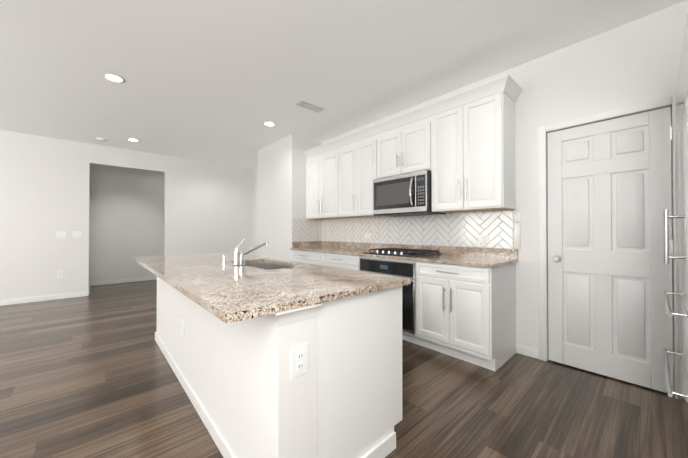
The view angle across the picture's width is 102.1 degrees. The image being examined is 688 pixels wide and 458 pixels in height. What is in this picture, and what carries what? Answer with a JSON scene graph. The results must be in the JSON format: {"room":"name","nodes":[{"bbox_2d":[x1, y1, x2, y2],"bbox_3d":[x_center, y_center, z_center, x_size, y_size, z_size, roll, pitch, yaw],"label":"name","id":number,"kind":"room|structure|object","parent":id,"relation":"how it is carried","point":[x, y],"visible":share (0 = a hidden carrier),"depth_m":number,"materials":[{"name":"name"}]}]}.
{"room":"kitchen","nodes":[
{"label":"kitchen","id":0,"kind":"room"},
{"bbox_2d":[89,164,92,195],"bbox_3d":[-5.083,-0.171,5.464,0.120,2.740,1.080,0,-1,-42],"label":"wall","id":1,"kind":"structure","parent":0,"point":[91,165],"depth_m":5.93,"materials":[{"name":"white paint"}]},
{"bbox_2d":[0,130,251,299],"bbox_3d":[-5.551,-0.181,4.230,8.570,2.740,0.120,0,-1,-42],"label":"wall","id":2,"kind":"structure","parent":0,"point":[44,189],"depth_m":4.88,"materials":[{"name":"white paint"}]},
{"bbox_2d":[0,291,88,305],"bbox_3d":[-6.636,1.138,3.146,5.520,0.085,0.013,0,-1,-42],"label":"baseboard","id":3,"kind":"structure","parent":2,"relation":"attached to","point":[77,294],"depth_m":4.62,"materials":[{"name":"white wood"}]},
{"bbox_2d":[57,271,62,277],"bbox_3d":[-4.859,0.773,4.762,0.075,0.118,0.010,0,-1,-42],"label":"outlet","id":4,"kind":"object","parent":2,"relation":"attached to","point":[59,274],"visible":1,"depth_m":4.76,"materials":[{"name":"white plastic"}]},
{"bbox_2d":[56,231,65,237],"bbox_3d":[-4.853,0.087,4.768,0.117,0.117,0.016,0,-1,-42],"label":"switch plate","id":5,"kind":"object","parent":2,"relation":"attached to","point":[60,234],"visible":1,"depth_m":4.77,"materials":[{"name":"white plastic"}]},
{"bbox_2d":[72,231,81,237],"bbox_3d":[-4.704,0.088,4.903,0.117,0.117,0.016,0,-1,-42],"label":"switch plate","id":6,"kind":"object","parent":2,"relation":"attached to","point":[76,234],"visible":1,"depth_m":4.90,"materials":[{"name":"white plastic"}]},
{"bbox_2d":[89,164,163,281],"bbox_3d":[-4.356,-0.160,6.932,3.170,2.740,0.120,0,-1,-42],"label":"wall","id":7,"kind":"structure","parent":0,"point":[126,215],"depth_m":6.29,"materials":[{"name":"white paint"}]},
{"bbox_2d":[91,276,156,285],"bbox_3d":[-4.265,1.168,6.912,3.050,0.085,0.017,0,-1,-42],"label":"baseboard","id":8,"kind":"structure","parent":7,"relation":"attached to","point":[152,277],"depth_m":6.27,"materials":[{"name":"white wood"}]},
{"bbox_2d":[257,134,321,260],"bbox_3d":[-1.047,-0.173,5.187,0.610,2.740,1.270,0,-1,-42],"label":"wall","id":9,"kind":"structure","parent":0,"point":[281,184],"depth_m":4.79,"materials":[{"name":"white paint"}]},
{"bbox_2d":[290,241,321,248],"bbox_3d":[-0.618,0.250,4.695,0.589,0.095,0.019,0,-1,-42],"label":"backsplash","id":10,"kind":"structure","parent":9,"relation":"attached to","point":[295,245],"depth_m":4.62,"materials":[{"name":"beige stone"}]},
{"bbox_2d":[0,0,685,168],"bbox_3d":[-3.328,-1.595,1.788,8.810,0.050,9.140,0,-1,-42],"label":"ceiling","id":11,"kind":"structure","parent":0,"point":[216,81],"depth_m":2.56,"materials":[{"name":"white paint"}]},
{"bbox_2d":[96,137,106,141],"bbox_3d":[-4.142,-1.527,4.748,0.136,0.038,0.136,0,-1,-42],"label":"smoke detector","id":12,"kind":"object","parent":11,"relation":"attached to","point":[101,139],"visible":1,"depth_m":4.72,"materials":[{"name":"white plastic"}]},
{"bbox_2d":[102,72,125,82],"bbox_3d":[-2.366,-1.557,2.863,0.196,0.008,0.196,0,-1,-42],"label":"recessed light","id":13,"kind":"object","parent":11,"relation":"in","point":[113,77],"visible":1,"depth_m":2.85,"materials":[{"name":"white"}]},
{"bbox_2d":[126,138,139,141],"bbox_3d":[-3.636,-1.542,4.801,0.196,0.008,0.196,0,-1,-42],"label":"recessed light","id":14,"kind":"object","parent":11,"relation":"in","point":[133,139],"visible":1,"depth_m":4.77,"materials":[{"name":"white plastic"}]},
{"bbox_2d":[263,121,275,125],"bbox_3d":[-1.095,-1.547,4.081,0.196,0.008,0.196,0,-1,-42],"label":"recessed light","id":15,"kind":"object","parent":11,"relation":"in","point":[268,123],"visible":1,"depth_m":4.06,"materials":[{"name":"white"}]},
{"bbox_2d":[294,100,325,112],"bbox_3d":[-0.428,-1.550,3.525,0.380,0.010,0.170,0,-1,-42],"label":"ceiling vent","id":16,"kind":"object","parent":11,"relation":"in","point":[309,106],"visible":1,"depth_m":3.51,"materials":[{"name":"white metal"}]},
{"bbox_2d":[0,280,686,457],"bbox_3d":[-3.328,1.195,1.767,8.810,0.050,9.140,0,-1,-42],"label":"floor","id":17,"kind":"structure","parent":0,"point":[92,375],"depth_m":1.89,"materials":[{"name":"brown wood"}]},
{"bbox_2d":[155,260,410,457],"bbox_3d":[-0.821,0.742,2.265,0.852,0.865,2.659,0,-1,-42],"label":"kitchen island","id":18,"kind":"object","parent":17,"relation":"on","point":[301,360],"depth_m":1.29,"materials":[{"name":"paint"}]},
{"bbox_2d":[133,252,410,323],"bbox_3d":[-0.900,0.293,2.206,1.000,0.030,2.680,0,-1,-42],"label":"island countertop","id":19,"kind":"structure","parent":18,"relation":"on","point":[233,294],"depth_m":1.45,"materials":[{"name":"beige stone"}]},
{"bbox_2d":[222,239,267,265],"bbox_3d":[-0.823,0.178,2.320,0.291,0.201,0.313,0,-1,-42],"label":"faucet","id":20,"kind":"object","parent":19,"relation":"on","point":[238,258],"visible":1,"depth_m":2.16,"materials":[{"name":"silver metal"}]},
{"bbox_2d":[246,262,294,269],"bbox_3d":[-0.632,0.410,2.259,0.386,0.200,0.806,0,-1,-42],"label":"sink","id":21,"kind":"object","parent":19,"relation":"in","point":[266,266],"visible":0.1,"depth_m":2.57,"materials":[{"name":"silver metal"}]},
{"bbox_2d":[290,249,317,264],"bbox_3d":[-0.339,0.760,4.384,0.628,0.862,0.849,0,-1,-42],"label":"base cabinet","id":22,"kind":"object","parent":17,"relation":"on","point":[297,255],"depth_m":4.20,"materials":[{"name":"white wood"}]},
{"bbox_2d":[318,253,353,269],"bbox_3d":[0.136,0.755,3.860,0.628,0.862,0.822,0,-1,-42],"label":"base cabinet","id":23,"kind":"object","parent":17,"relation":"on","point":[338,260],"depth_m":3.64,"materials":[{"name":"white wood"}]},
{"bbox_2d":[354,253,413,342],"bbox_3d":[0.680,0.751,3.259,0.628,0.862,0.902,0,-1,-42],"label":"base cabinet","id":24,"kind":"object","parent":17,"relation":"on","point":[406,336],"depth_m":2.99,"materials":[{"name":"white wood"}]},
{"bbox_2d":[360,257,415,333],"bbox_3d":[0.426,0.690,3.030,0.093,0.710,0.763,0,-1,-42],"label":"oven","id":25,"kind":"object","parent":24,"relation":"in","point":[394,268],"visible":0.56,"depth_m":2.84,"materials":[{"name":"black metal"}]},
{"bbox_2d":[414,261,515,370],"bbox_3d":[1.181,0.746,2.706,0.628,0.862,0.693,0,-1,-42],"label":"base cabinet","id":26,"kind":"object","parent":17,"relation":"on","point":[465,303],"depth_m":2.46,"materials":[{"name":"white wood"}]},
{"bbox_2d":[306,245,517,268],"bbox_3d":[0.397,0.306,3.566,0.639,0.033,3.055,0,-1,-42],"label":"countertop","id":27,"kind":"structure","parent":26,"relation":"on","point":[494,262],"depth_m":2.75,"materials":[{"name":"beige stone"}]},
{"bbox_2d":[363,248,440,256],"bbox_3d":[0.668,0.263,3.253,0.510,0.047,0.735,0,-1,-42],"label":"cooktop","id":28,"kind":"object","parent":27,"relation":"in","point":[404,252],"visible":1,"depth_m":3.12,"materials":[{"name":"black glass"}]},
{"bbox_2d":[663,95,687,457],"bbox_3d":[2.147,0.272,1.323,0.920,1.790,0.819,0,-1,-42],"label":"fridge","id":29,"kind":"object","parent":17,"relation":"on","point":[681,160],"visible":1,"depth_m":1.53,"materials":[{"name":"silver metal"}]},
{"bbox_2d":[252,0,687,390],"bbox_3d":[0.114,-0.175,4.896,0.720,2.740,9.140,0,-1,-42],"label":"wall","id":30,"kind":"structure","parent":0,"point":[637,61],"depth_m":2.38,"materials":[{"name":"white paint"}]},
{"bbox_2d":[304,139,335,219],"bbox_3d":[-0.219,-0.743,4.475,0.343,1.129,0.895,0,-1,-42],"label":"upper cabinet","id":31,"kind":"object","parent":30,"relation":"attached to","point":[321,160],"depth_m":4.37,"materials":[{"name":"white wood"}]},
{"bbox_2d":[336,126,381,217],"bbox_3d":[0.270,-0.747,3.936,0.343,1.129,0.800,0,-1,-42],"label":"upper cabinet","id":32,"kind":"object","parent":30,"relation":"attached to","point":[355,153],"depth_m":3.80,"materials":[{"name":"white wood"}]},
{"bbox_2d":[376,106,427,178],"bbox_3d":[0.793,-0.973,3.359,0.343,0.687,0.760,0,-1,-42],"label":"upper cabinet","id":33,"kind":"object","parent":30,"relation":"attached to","point":[401,141],"depth_m":3.22,"materials":[{"name":"white wood"}]},
{"bbox_2d":[373,169,445,216],"bbox_3d":[0.743,-0.399,3.308,0.457,0.453,0.754,0,-1,-42],"label":"microwave","id":34,"kind":"object","parent":33,"relation":"attached to","point":[406,194],"visible":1,"depth_m":3.14,"materials":[{"name":"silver metal"}]},
{"bbox_2d":[292,209,519,248],"bbox_3d":[0.413,0.006,3.573,0.609,0.375,3.079,0,-1,-42],"label":"backsplash","id":35,"kind":"structure","parent":30,"relation":"attached to","point":[500,228],"depth_m":3.39,"materials":[{"name":"tile"}]},
{"bbox_2d":[365,233,370,238],"bbox_3d":[0.346,0.098,4.079,0.010,0.075,0.115,0,-1,-42],"label":"outlet","id":36,"kind":"object","parent":35,"relation":"attached to","point":[367,235],"visible":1,"depth_m":4.07,"materials":[{"name":"white plastic"}]},
{"bbox_2d":[478,236,489,242],"bbox_3d":[1.443,0.103,2.869,0.010,0.075,0.115,0,-1,-42],"label":"outlet","id":37,"kind":"object","parent":35,"relation":"attached to","point":[483,239],"visible":1,"depth_m":2.87,"materials":[{"name":"white plastic"}]},
{"bbox_2d":[322,241,517,256],"bbox_3d":[0.627,0.243,3.775,0.020,0.095,3.055,0,-1,-42],"label":"backsplash","id":38,"kind":"structure","parent":30,"relation":"attached to","point":[462,251],"depth_m":3.18,"materials":[{"name":"beige stone"}]},
{"bbox_2d":[428,78,515,212],"bbox_3d":[1.283,-0.756,2.817,0.343,1.129,0.700,0,-1,-42],"label":"upper cabinet","id":39,"kind":"object","parent":30,"relation":"attached to","point":[460,146],"depth_m":2.64,"materials":[{"name":"white wood"}]},
{"bbox_2d":[538,95,677,398],"bbox_3d":[2.095,0.122,2.249,0.136,2.104,0.848,0,-1,-42],"label":"door frame","id":40,"kind":"structure","parent":30,"relation":"attached to","point":[644,106],"depth_m":2.42,"materials":[{"name":"white wood"}]},
{"bbox_2d":[547,107,673,394],"bbox_3d":[2.057,0.148,2.212,0.095,2.028,0.724,0,-1,-42],"label":"pantry door","id":41,"kind":"structure","parent":30,"relation":"in","point":[609,182],"depth_m":2.18,"materials":[{"name":"white wood"}]},
{"bbox_3d":[-0.300,-0.226,-1.565,8.570,2.740,0.120,0,-1,-42],"label":"wall","id":42,"kind":"structure","parent":0,"visible":0},
{"bbox_2d":[676,14,687,134],"bbox_3d":[2.170,-0.814,1.306,0.920,0.358,0.751,0,-1,-42],"label":"upper cabinet","id":43,"kind":"object","parent":42,"relation":"attached to","point":[682,85],"visible":0.69,"depth_m":1.49,"materials":[{"name":"white wood"}]}
]}

